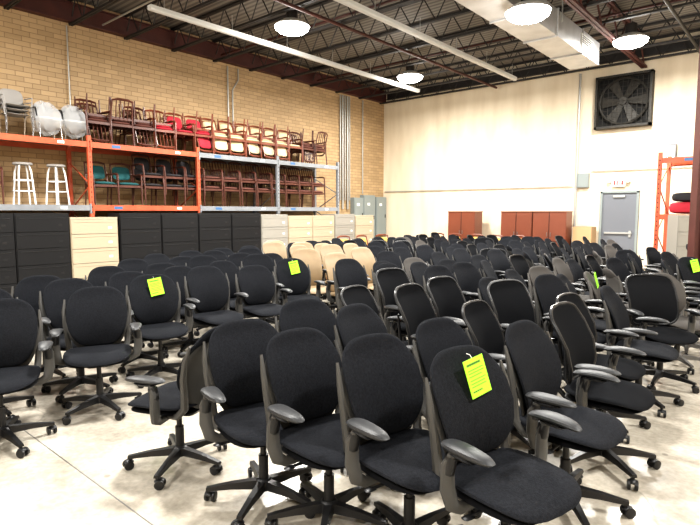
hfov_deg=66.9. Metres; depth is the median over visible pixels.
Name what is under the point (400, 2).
joist
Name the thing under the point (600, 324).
office chair
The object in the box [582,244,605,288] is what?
office chair
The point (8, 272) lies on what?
file cabinet
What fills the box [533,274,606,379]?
office chair
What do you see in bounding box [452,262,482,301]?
office chair
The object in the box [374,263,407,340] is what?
office chair
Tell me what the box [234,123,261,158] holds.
chair
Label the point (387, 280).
office chair
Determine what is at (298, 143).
chair
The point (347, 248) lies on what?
office chair
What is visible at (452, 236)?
office chair
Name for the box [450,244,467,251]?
office chair
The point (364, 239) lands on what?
chair
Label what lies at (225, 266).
office chair
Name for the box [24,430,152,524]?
joint
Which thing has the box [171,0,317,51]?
joist
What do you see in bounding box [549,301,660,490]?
office chair
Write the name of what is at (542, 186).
conduit
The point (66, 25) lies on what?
conduit
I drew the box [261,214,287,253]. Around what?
file cabinet
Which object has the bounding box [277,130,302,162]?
chair
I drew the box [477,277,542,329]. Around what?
office chair
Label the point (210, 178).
chair
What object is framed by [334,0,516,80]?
channel
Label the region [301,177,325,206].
chair
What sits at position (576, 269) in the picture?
office chair
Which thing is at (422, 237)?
office chair
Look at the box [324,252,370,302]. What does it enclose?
office chair
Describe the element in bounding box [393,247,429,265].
office chair
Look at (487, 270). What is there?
office chair
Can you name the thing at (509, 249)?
office chair
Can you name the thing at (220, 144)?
chair
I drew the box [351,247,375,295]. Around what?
office chair
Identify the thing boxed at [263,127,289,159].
chair
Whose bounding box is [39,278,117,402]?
office chair
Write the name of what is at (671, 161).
rack
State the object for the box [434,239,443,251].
office chair
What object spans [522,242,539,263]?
office chair
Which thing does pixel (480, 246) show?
office chair
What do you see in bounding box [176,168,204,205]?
chair
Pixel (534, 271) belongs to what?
office chair
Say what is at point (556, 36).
air duct
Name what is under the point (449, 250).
office chair
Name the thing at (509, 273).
office chair
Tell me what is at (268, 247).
office chair
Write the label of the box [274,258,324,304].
office chair
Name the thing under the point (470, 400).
office chair
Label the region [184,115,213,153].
chair
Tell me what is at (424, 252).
office chair
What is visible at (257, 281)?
office chair
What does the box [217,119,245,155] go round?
chair
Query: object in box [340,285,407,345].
office chair
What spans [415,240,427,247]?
office chair
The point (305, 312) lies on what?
office chair
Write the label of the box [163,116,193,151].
chair
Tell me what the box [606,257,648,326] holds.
office chair
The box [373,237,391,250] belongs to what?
office chair
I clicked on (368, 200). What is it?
electrical panel
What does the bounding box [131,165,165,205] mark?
chair
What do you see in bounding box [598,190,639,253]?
door
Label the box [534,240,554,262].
office chair
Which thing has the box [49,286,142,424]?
office chair
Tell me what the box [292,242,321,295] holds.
office chair
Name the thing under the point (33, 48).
wall
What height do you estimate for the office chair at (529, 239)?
0.994 m
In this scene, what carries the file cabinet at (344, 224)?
on the floor
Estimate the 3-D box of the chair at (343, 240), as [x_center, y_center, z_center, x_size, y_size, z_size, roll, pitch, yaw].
[-0.034,-0.276,14.835,0.594,0.939,0.593,-4,7,-38]
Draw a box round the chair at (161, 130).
[145,109,176,149]
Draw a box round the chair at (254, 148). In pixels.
[233,119,260,156]
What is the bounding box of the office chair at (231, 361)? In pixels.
[199,318,314,524]
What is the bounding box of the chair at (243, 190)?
[228,172,256,206]
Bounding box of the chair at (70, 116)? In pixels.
[58,108,86,140]
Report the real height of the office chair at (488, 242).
1.003 m
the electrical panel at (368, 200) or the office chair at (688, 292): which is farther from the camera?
the electrical panel at (368, 200)
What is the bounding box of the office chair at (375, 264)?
[371,261,389,298]
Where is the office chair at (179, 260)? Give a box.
[169,256,191,322]
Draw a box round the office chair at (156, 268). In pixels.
[142,263,193,347]
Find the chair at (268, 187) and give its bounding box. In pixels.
[260,174,286,206]
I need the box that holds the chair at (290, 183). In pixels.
[274,166,299,198]
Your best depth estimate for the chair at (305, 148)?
15.43 m
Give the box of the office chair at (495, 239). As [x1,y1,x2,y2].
[486,235,498,244]
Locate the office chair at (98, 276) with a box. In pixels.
[85,266,144,349]
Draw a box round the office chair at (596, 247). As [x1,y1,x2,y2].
[589,243,605,264]
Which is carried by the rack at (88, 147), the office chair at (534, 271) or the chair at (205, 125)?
the chair at (205, 125)
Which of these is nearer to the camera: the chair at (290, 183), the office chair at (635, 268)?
the office chair at (635, 268)
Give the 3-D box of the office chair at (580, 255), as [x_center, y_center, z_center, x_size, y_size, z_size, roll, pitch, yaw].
[3.988,0.276,8.613,0.628,1.006,0.661,4,7,35]
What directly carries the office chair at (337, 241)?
on the floor
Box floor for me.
[0,289,699,524]
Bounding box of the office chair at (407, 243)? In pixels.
[395,240,414,256]
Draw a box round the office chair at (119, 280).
[105,271,168,372]
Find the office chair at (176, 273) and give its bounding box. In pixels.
[162,266,198,356]
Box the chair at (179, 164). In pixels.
[174,157,204,195]
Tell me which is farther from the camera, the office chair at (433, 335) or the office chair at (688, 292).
the office chair at (688, 292)
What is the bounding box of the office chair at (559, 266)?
[552,257,598,305]
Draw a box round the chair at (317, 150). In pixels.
[304,132,327,164]
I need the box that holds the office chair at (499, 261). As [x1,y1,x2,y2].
[486,249,509,279]
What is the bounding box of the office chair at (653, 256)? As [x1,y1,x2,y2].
[646,247,661,272]
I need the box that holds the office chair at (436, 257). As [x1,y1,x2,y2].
[430,252,448,264]
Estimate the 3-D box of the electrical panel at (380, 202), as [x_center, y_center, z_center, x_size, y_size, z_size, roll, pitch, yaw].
[1.101,-1.719,19.634,0.210,1.400,0.600,5,7,40]
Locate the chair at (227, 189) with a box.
[212,171,240,205]
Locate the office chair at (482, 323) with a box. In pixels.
[461,299,534,455]
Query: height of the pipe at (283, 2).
0.067 m
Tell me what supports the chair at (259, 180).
on the chair at (259, 190)
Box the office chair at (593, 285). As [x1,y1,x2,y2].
[583,271,632,344]
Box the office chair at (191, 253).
[176,250,201,256]
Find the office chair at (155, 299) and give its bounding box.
[124,274,195,387]
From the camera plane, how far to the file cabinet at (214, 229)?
12.29 m
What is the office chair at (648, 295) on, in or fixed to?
on the floor
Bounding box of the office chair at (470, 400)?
[425,345,581,524]
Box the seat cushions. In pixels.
[669,192,690,213]
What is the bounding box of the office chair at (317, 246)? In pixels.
[314,243,334,303]
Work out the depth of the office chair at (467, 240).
13.28 m
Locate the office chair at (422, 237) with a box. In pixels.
[418,234,427,243]
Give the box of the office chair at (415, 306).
[394,283,466,427]
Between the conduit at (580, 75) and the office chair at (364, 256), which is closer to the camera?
the office chair at (364, 256)
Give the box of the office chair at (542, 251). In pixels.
[540,249,551,270]
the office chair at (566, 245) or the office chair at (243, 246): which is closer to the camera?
the office chair at (243, 246)
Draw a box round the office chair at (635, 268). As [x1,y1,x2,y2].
[627,253,651,273]
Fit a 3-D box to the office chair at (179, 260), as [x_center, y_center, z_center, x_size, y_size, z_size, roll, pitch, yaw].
[-2.281,0.404,7.570,0.661,0.949,0.632,-4,7,-38]
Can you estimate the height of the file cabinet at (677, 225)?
1.540 m
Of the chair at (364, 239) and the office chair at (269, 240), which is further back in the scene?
the chair at (364, 239)
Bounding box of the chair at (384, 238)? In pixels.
[376,234,387,241]
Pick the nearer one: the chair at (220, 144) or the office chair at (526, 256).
the office chair at (526, 256)
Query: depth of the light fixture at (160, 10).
11.38 m
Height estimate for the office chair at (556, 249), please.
0.974 m
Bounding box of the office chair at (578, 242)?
[573,240,582,250]
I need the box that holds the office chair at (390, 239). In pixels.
[387,237,395,250]
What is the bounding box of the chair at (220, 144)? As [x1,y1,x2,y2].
[200,114,229,153]
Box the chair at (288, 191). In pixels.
[274,175,299,206]
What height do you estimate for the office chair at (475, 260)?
0.968 m
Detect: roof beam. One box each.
[0,0,386,103]
[386,35,699,99]
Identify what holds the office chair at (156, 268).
on the floor
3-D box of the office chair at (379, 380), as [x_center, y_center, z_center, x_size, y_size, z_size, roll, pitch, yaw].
[0.277,0.874,2.465,0.661,0.980,0.628,-4,7,-36]
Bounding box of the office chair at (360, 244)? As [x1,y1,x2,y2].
[352,239,365,246]
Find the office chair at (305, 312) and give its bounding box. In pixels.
[275,298,336,345]
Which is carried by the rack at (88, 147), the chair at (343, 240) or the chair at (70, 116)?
the chair at (70, 116)
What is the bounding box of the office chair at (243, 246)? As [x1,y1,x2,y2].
[238,246,262,252]
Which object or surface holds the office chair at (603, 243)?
on the floor
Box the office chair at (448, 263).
[438,259,455,271]
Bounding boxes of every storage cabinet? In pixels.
[448,211,482,240]
[501,211,532,238]
[532,211,572,246]
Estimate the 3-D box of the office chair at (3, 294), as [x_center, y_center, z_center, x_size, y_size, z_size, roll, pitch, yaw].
[-2.852,0.720,4.139,0.661,0.971,0.632,-4,7,-33]
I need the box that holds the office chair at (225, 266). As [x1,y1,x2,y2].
[209,260,244,310]
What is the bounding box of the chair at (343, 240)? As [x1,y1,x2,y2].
[337,235,349,241]
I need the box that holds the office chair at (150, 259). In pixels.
[144,253,183,319]
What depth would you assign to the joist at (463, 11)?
12.31 m
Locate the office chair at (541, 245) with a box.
[538,242,562,264]
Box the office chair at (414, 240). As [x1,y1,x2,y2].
[412,238,418,254]
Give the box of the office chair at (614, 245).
[612,243,644,273]
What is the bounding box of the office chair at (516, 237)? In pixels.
[511,235,521,240]
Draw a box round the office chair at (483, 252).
[479,248,511,268]
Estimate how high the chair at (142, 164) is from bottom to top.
0.939 m
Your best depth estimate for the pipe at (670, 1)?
12.80 m
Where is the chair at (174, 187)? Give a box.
[154,167,185,205]
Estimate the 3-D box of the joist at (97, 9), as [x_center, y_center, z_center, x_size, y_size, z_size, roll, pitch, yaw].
[0.938,-4.729,5.357,18.101,0.545,0.082,5,7,40]
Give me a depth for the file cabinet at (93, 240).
10.20 m
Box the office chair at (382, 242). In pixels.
[371,240,388,250]
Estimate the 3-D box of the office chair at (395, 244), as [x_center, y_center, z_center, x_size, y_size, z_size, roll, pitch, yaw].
[1.141,0.121,10.190,0.661,1.014,0.628,-5,7,-42]
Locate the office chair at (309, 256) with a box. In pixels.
[292,248,326,295]
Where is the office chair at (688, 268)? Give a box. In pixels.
[676,257,699,297]
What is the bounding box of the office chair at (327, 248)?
[320,244,343,313]
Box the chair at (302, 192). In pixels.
[289,176,312,206]
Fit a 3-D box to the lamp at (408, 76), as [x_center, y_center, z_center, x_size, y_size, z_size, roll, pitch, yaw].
[1.670,-5.392,14.719,0.720,0.775,0.720,5,7,40]
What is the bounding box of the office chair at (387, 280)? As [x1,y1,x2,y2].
[375,267,433,337]
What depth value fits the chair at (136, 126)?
11.68 m
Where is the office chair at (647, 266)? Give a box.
[629,249,660,273]
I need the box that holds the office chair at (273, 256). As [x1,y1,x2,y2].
[266,253,284,317]
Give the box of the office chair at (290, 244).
[286,242,295,257]
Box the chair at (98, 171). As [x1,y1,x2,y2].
[83,161,119,204]
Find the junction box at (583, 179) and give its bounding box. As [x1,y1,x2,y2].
[577,173,589,187]
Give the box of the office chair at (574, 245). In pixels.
[571,242,601,290]
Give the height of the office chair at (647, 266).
0.975 m
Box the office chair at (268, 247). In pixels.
[263,242,286,258]
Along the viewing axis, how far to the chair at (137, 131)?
12.15 m
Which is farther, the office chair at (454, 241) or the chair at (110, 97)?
the office chair at (454, 241)
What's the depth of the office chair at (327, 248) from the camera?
8.49 m
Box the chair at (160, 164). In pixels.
[153,155,185,195]
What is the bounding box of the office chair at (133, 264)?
[117,258,148,334]
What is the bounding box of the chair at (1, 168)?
[0,167,4,203]
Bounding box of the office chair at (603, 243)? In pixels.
[600,239,606,263]
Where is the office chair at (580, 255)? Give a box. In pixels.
[575,248,606,308]
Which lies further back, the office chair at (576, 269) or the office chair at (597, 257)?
the office chair at (597, 257)
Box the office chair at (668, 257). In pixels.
[661,252,677,278]
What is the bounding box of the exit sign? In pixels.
[607,178,630,186]
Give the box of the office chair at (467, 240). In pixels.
[463,238,473,243]
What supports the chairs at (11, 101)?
on the rack at (88, 147)
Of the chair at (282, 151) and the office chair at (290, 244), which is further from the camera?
the chair at (282, 151)
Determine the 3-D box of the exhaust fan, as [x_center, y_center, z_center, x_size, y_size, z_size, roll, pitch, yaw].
[7.374,-4.355,14.294,1.400,1.400,0.256,5,7,40]
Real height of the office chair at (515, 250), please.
0.992 m
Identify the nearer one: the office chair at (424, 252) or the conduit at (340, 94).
the office chair at (424, 252)
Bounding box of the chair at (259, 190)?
[244,173,271,206]
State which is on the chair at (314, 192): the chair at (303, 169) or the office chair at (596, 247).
the chair at (303, 169)
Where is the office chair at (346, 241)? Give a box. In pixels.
[343,240,356,243]
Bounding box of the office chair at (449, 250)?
[446,247,454,258]
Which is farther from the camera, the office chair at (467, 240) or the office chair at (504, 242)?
the office chair at (467, 240)
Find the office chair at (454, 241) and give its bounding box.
[449,239,459,244]
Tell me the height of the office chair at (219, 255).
0.988 m
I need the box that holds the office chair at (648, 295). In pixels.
[624,274,699,393]
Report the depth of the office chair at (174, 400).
3.14 m
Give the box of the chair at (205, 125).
[201,118,230,153]
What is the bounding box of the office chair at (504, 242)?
[496,239,511,248]
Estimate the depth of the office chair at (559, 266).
6.88 m
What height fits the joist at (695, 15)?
0.545 m
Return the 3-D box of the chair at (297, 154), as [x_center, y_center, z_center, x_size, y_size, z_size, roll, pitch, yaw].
[-1.592,-3.395,15.893,0.593,0.939,0.594,5,7,42]
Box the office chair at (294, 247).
[290,245,329,305]
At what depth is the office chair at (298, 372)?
2.70 m
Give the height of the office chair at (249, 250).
0.998 m
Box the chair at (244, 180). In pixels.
[228,162,255,196]
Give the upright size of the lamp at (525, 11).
0.775 m
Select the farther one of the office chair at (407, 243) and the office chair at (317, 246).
the office chair at (407, 243)
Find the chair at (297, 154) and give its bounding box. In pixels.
[286,134,309,162]
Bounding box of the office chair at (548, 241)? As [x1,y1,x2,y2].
[545,238,563,260]
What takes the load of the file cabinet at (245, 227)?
on the floor
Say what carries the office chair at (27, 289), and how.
on the floor
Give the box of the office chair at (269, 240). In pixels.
[266,240,286,253]
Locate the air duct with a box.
[455,0,599,69]
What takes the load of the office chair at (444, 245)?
on the floor
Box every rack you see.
[0,133,338,216]
[653,152,692,251]
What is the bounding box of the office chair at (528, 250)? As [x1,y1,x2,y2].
[522,246,541,264]
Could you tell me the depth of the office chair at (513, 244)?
10.98 m
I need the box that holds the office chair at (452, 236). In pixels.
[448,234,456,242]
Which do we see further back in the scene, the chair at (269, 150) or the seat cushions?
the chair at (269, 150)
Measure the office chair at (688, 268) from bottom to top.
0.975 m
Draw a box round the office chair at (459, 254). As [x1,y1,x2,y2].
[452,248,471,262]
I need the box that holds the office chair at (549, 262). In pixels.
[544,253,553,270]
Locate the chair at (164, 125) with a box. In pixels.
[144,107,175,148]
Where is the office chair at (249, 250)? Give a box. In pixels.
[238,247,271,303]
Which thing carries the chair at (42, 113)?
on the rack at (88, 147)
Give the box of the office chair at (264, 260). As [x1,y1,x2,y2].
[241,254,281,323]
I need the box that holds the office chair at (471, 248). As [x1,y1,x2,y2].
[466,244,476,255]
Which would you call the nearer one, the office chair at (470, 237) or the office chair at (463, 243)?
the office chair at (463, 243)
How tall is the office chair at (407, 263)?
0.944 m
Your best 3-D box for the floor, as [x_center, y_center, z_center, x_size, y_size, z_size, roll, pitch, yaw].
[0.629,1.179,5.557,18.500,0.200,23.450,5,7,40]
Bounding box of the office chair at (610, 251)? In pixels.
[604,244,616,260]
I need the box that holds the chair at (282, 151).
[263,124,288,159]
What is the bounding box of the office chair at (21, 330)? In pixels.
[0,298,56,457]
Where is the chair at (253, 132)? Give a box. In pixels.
[249,125,275,159]
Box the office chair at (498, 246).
[493,244,509,263]
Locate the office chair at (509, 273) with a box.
[505,269,563,359]
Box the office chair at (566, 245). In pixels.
[562,239,585,287]
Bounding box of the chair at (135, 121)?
[122,101,154,146]
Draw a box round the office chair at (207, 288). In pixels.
[184,266,248,327]
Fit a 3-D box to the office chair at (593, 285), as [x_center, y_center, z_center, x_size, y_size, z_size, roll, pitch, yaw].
[2.922,0.579,5.863,0.647,0.925,0.661,3,6,32]
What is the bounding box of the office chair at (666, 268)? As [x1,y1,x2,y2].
[661,260,699,337]
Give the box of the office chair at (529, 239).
[520,236,535,247]
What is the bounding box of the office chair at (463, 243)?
[457,241,469,253]
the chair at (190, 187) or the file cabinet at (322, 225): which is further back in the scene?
the file cabinet at (322, 225)
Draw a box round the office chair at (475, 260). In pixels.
[470,255,505,278]
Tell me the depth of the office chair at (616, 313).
4.38 m
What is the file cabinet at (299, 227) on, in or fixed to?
on the floor
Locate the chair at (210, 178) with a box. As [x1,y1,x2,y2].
[194,159,222,196]
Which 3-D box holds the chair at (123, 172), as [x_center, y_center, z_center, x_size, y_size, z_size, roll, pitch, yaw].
[-4.921,-1.720,11.595,0.594,0.939,0.593,-5,8,-44]
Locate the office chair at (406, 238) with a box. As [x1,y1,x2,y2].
[393,237,411,244]
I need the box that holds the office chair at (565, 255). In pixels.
[560,248,592,275]
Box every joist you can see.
[3,0,21,9]
[67,0,120,25]
[123,0,219,39]
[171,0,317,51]
[212,0,416,61]
[249,0,472,71]
[281,0,614,79]
[310,0,699,86]
[335,0,699,92]
[358,13,699,98]
[379,28,699,103]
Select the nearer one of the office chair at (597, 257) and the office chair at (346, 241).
the office chair at (597, 257)
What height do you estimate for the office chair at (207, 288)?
0.999 m
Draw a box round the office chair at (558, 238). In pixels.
[555,235,563,248]
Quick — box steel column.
[687,48,699,259]
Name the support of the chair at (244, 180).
on the chair at (243, 190)
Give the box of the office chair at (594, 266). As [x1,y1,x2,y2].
[585,255,605,290]
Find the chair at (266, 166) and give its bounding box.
[260,165,285,197]
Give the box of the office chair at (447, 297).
[427,276,474,345]
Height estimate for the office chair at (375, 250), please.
0.965 m
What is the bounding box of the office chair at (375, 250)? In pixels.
[367,246,385,294]
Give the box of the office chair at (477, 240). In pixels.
[474,238,494,245]
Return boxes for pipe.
[102,0,153,25]
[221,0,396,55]
[273,0,496,88]
[317,0,681,80]
[663,0,698,52]
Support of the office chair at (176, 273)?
on the floor
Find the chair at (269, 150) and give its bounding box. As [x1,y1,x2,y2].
[248,122,274,158]
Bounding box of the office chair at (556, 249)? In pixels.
[550,242,572,259]
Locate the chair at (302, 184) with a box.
[288,167,312,198]
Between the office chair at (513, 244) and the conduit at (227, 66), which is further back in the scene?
the conduit at (227, 66)
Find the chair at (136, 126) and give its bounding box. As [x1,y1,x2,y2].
[123,106,156,147]
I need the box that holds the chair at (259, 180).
[245,163,271,197]
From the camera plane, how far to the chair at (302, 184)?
15.61 m
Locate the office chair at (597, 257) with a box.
[593,251,605,276]
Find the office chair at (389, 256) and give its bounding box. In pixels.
[375,251,401,268]
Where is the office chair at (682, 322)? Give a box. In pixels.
[647,273,699,374]
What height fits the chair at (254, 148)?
0.939 m
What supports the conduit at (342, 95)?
attached to the wall at (33, 48)
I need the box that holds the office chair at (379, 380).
[336,333,450,524]
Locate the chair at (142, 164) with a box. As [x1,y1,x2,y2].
[131,154,165,193]
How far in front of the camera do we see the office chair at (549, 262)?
8.11 m
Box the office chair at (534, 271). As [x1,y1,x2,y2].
[527,266,584,300]
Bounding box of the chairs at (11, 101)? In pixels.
[0,88,34,135]
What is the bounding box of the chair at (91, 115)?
[74,93,110,141]
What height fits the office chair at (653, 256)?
0.936 m
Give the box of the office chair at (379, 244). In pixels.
[368,242,386,250]
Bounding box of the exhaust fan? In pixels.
[594,69,654,130]
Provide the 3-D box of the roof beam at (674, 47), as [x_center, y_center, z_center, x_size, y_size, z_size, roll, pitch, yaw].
[8.077,-5.529,13.648,17.700,0.280,0.120,5,7,40]
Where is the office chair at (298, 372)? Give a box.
[260,327,389,524]
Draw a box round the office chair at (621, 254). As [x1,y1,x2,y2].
[614,250,657,274]
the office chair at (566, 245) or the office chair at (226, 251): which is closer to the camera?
the office chair at (226, 251)
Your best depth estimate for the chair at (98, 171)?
11.20 m
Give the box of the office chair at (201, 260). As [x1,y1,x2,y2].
[185,255,217,335]
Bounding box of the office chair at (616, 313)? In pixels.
[600,285,683,417]
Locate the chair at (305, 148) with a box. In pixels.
[290,132,314,163]
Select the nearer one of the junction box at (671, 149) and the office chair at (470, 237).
the junction box at (671, 149)
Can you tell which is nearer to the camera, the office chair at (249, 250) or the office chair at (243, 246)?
the office chair at (249, 250)
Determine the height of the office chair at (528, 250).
0.941 m
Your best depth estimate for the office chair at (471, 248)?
10.71 m
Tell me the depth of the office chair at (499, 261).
8.31 m
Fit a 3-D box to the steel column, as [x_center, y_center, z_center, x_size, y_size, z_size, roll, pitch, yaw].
[5.875,-2.246,8.818,0.300,6.000,0.300,0,5,1]
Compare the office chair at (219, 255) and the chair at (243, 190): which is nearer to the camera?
the office chair at (219, 255)
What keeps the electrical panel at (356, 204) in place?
attached to the wall at (33, 48)
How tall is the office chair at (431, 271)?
1.018 m
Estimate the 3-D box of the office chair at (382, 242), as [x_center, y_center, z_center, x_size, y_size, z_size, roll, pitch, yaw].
[0.771,0.026,11.333,0.674,0.998,0.606,-4,7,-38]
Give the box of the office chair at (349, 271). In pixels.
[333,258,379,309]
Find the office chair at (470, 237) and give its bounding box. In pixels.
[467,235,473,242]
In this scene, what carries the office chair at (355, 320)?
on the floor
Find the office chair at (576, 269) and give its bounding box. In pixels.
[565,259,605,294]
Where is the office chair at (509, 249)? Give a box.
[506,245,537,268]
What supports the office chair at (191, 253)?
on the floor
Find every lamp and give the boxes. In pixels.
[274,0,309,35]
[397,56,422,82]
[505,0,551,23]
[612,13,648,48]
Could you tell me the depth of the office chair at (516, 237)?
13.93 m
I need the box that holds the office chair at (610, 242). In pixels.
[607,239,633,251]
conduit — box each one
[66,25,72,139]
[227,66,229,154]
[232,69,238,155]
[340,94,340,199]
[342,95,343,208]
[344,96,345,199]
[347,96,348,208]
[349,97,349,199]
[362,100,362,193]
[385,186,572,191]
[573,74,581,226]
[591,166,691,171]
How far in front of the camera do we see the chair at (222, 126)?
13.57 m
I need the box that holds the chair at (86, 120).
[74,98,112,142]
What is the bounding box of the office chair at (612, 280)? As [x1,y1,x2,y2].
[603,268,632,342]
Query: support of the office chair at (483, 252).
on the floor
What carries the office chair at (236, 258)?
on the floor
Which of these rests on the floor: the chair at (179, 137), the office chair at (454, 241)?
the office chair at (454, 241)
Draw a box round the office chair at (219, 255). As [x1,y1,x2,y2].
[202,250,228,260]
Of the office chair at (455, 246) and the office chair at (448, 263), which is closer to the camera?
the office chair at (448, 263)
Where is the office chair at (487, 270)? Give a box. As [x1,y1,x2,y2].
[480,260,497,278]
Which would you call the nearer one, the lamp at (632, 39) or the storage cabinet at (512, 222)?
the lamp at (632, 39)
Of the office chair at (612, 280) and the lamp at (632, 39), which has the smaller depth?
the office chair at (612, 280)
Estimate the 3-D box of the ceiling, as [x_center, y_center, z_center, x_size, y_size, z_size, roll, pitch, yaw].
[0.629,-5.073,4.962,18.500,0.200,23.450,5,7,40]
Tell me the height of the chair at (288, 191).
0.939 m
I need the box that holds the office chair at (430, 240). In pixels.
[426,237,434,248]
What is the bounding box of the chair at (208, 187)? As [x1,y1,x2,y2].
[194,169,222,205]
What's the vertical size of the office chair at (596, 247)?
0.942 m
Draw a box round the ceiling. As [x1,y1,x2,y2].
[75,0,699,88]
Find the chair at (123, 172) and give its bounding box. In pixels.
[109,163,142,204]
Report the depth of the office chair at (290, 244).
10.91 m
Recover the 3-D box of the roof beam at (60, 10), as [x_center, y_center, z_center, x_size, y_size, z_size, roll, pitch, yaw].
[-6.166,-5.217,10.799,0.160,0.400,23.030,5,7,40]
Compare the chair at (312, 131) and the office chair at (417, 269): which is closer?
the office chair at (417, 269)
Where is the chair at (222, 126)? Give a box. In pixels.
[218,121,246,156]
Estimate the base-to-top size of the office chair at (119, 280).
0.951 m
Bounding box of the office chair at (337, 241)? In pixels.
[331,238,342,244]
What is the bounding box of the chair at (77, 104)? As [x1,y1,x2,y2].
[76,103,112,140]
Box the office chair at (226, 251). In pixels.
[213,248,235,256]
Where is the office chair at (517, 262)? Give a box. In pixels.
[509,254,542,328]
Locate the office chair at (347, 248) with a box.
[343,243,357,258]
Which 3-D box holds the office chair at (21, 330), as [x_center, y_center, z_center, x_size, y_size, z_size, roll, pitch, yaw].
[-2.400,0.772,3.622,0.661,0.965,0.632,-3,6,-26]
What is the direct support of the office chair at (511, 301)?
on the floor
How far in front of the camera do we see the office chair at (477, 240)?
12.36 m
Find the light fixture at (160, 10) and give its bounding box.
[147,0,419,92]
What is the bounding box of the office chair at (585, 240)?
[583,236,589,244]
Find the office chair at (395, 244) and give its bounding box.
[391,242,410,251]
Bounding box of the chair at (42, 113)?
[32,104,62,138]
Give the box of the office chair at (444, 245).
[441,242,449,255]
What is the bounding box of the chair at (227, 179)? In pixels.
[211,160,239,196]
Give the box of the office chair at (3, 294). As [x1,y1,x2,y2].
[0,289,35,420]
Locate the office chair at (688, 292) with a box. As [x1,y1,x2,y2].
[658,270,699,354]
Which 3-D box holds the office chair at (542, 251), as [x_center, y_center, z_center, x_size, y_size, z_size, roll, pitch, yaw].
[3.562,0.267,9.009,0.632,0.949,0.661,4,7,35]
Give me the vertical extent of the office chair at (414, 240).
0.994 m
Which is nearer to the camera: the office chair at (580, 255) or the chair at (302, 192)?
the office chair at (580, 255)
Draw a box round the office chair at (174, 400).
[122,326,226,489]
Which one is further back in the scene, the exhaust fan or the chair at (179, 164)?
the exhaust fan
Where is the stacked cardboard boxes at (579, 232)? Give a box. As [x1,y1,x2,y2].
[572,226,595,243]
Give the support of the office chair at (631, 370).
on the floor
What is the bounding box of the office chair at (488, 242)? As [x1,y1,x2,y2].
[486,240,493,247]
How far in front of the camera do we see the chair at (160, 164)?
12.41 m
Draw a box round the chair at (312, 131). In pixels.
[301,131,324,162]
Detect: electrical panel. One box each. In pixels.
[350,198,362,214]
[360,195,374,237]
[375,197,385,234]
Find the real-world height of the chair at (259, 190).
0.939 m
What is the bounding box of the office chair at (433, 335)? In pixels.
[412,317,521,517]
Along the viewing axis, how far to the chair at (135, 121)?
11.58 m
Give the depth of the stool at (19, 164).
9.98 m
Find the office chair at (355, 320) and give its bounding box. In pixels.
[334,303,425,489]
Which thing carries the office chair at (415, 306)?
on the floor
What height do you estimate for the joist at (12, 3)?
0.545 m
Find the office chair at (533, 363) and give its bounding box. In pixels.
[504,320,635,524]
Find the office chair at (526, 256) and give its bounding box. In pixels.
[523,252,552,272]
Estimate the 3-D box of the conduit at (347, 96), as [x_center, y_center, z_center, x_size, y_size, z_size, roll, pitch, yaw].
[-0.083,-3.736,18.132,0.067,3.800,0.070,5,7,40]
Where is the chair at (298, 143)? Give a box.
[289,129,313,162]
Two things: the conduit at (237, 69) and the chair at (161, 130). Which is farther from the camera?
the conduit at (237, 69)
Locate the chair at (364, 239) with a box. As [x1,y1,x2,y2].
[356,235,367,245]
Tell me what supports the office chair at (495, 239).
on the floor
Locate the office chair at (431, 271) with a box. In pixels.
[423,265,478,310]
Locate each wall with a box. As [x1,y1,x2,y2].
[0,1,383,236]
[383,31,699,267]
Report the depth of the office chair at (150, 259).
8.13 m
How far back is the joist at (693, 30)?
15.66 m
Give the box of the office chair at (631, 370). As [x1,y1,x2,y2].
[556,292,650,443]
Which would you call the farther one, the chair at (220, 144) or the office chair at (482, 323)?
the chair at (220, 144)
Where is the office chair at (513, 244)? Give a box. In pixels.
[508,240,539,256]
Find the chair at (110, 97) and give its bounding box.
[99,97,133,144]
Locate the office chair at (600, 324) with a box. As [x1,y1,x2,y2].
[557,274,606,370]
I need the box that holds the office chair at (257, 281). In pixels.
[235,265,292,320]
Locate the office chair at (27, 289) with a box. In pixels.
[11,275,77,378]
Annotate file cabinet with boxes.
[0,213,16,294]
[13,213,71,283]
[69,217,118,279]
[107,213,161,261]
[161,213,198,259]
[198,213,231,253]
[231,213,260,252]
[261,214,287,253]
[288,216,311,243]
[308,215,333,242]
[322,214,354,239]
[355,215,373,242]
[666,215,688,258]
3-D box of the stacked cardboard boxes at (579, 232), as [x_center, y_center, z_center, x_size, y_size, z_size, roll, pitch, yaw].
[6.582,-0.415,14.930,0.550,1.195,0.503,5,7,40]
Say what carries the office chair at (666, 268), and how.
on the floor
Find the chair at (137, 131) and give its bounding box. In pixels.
[125,109,152,146]
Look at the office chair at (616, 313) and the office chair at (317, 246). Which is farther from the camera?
the office chair at (317, 246)
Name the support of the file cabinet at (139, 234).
on the floor
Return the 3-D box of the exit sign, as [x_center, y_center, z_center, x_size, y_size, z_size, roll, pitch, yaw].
[7.382,-2.196,14.570,0.600,0.208,0.120,5,7,40]
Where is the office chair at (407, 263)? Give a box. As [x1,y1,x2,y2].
[402,257,428,280]
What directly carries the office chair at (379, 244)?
on the floor
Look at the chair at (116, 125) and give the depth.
11.11 m
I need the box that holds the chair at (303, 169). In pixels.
[301,168,324,192]
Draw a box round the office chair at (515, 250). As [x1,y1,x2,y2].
[512,248,548,267]
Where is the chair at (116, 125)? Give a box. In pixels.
[101,98,134,145]
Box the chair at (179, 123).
[164,112,195,151]
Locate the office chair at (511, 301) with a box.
[487,279,563,397]
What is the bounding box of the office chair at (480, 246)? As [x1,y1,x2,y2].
[476,243,508,259]
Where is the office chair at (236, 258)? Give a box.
[227,253,257,317]
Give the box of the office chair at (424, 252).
[415,245,434,265]
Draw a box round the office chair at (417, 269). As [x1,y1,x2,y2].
[409,262,427,287]
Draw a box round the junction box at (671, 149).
[665,143,676,163]
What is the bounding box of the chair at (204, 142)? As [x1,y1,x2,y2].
[182,111,212,152]

